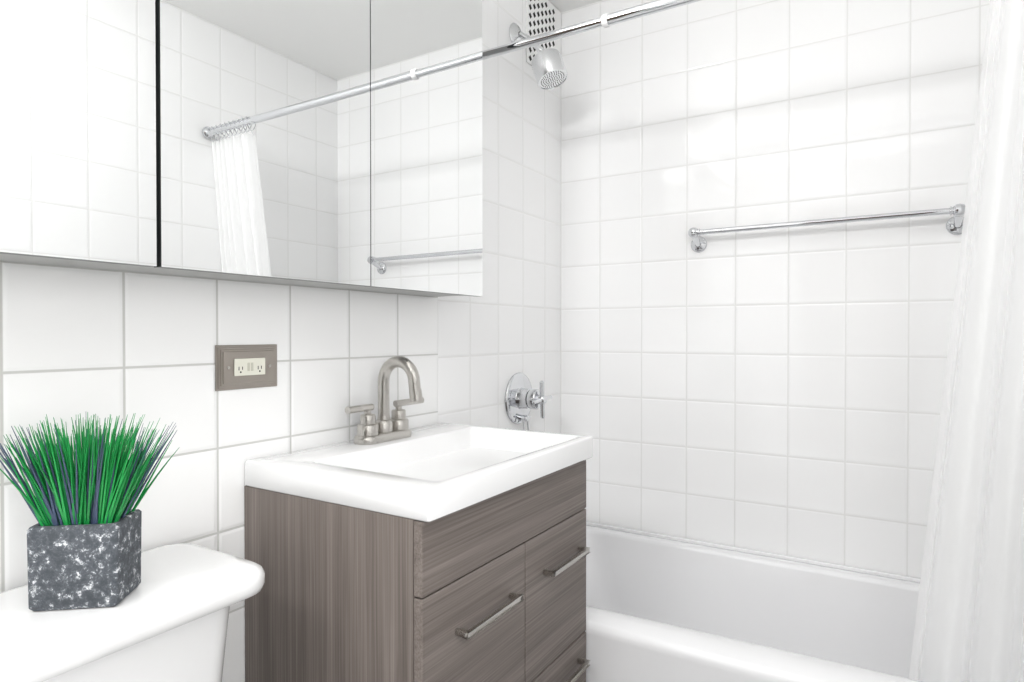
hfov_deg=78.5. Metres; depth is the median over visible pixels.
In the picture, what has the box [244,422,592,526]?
sink
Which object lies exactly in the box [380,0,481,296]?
upper cabinet
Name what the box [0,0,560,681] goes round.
wall
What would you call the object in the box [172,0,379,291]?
upper cabinet
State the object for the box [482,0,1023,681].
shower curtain
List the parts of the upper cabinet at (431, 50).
door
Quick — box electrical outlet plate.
[215,344,276,390]
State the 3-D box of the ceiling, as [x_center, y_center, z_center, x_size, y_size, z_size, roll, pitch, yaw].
[0.064,-1.262,0.720,1.700,0.100,3.100,0,1,32]
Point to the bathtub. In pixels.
(663, 608)
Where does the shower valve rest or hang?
attached to the wall at (101, 344)
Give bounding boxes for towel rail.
[688,204,964,252]
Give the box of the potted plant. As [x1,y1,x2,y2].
[0,412,179,610]
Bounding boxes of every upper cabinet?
[0,0,175,274]
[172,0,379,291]
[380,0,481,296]
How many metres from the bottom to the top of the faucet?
0.194 m
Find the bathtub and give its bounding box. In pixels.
[585,521,920,681]
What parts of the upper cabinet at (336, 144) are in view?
door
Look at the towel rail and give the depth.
1.80 m
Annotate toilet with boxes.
[0,543,264,681]
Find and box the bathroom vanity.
[244,356,592,681]
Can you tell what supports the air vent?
in the wall at (101, 344)
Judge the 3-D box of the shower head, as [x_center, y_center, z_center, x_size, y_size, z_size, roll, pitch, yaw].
[0.090,-0.929,2.018,0.187,0.233,0.103,0,1,32]
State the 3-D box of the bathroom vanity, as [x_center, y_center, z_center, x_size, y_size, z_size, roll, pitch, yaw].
[-0.157,0.558,1.357,0.470,1.047,0.618,0,1,32]
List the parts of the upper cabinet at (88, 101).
door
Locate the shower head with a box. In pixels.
[509,23,567,89]
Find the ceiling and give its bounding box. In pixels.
[548,0,601,12]
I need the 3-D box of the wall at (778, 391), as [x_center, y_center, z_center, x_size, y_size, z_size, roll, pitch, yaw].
[0.849,-0.075,2.009,1.500,2.300,0.100,0,1,32]
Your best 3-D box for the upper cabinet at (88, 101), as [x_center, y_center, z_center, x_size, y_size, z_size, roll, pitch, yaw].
[-0.694,-0.555,0.773,0.154,0.895,0.425,0,1,32]
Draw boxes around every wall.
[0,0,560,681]
[561,0,989,577]
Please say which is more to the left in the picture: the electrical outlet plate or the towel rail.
the electrical outlet plate
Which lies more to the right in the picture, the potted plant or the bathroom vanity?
the bathroom vanity
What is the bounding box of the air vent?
[526,0,560,86]
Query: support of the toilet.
on the floor
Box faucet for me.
[344,356,424,444]
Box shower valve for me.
[505,372,551,429]

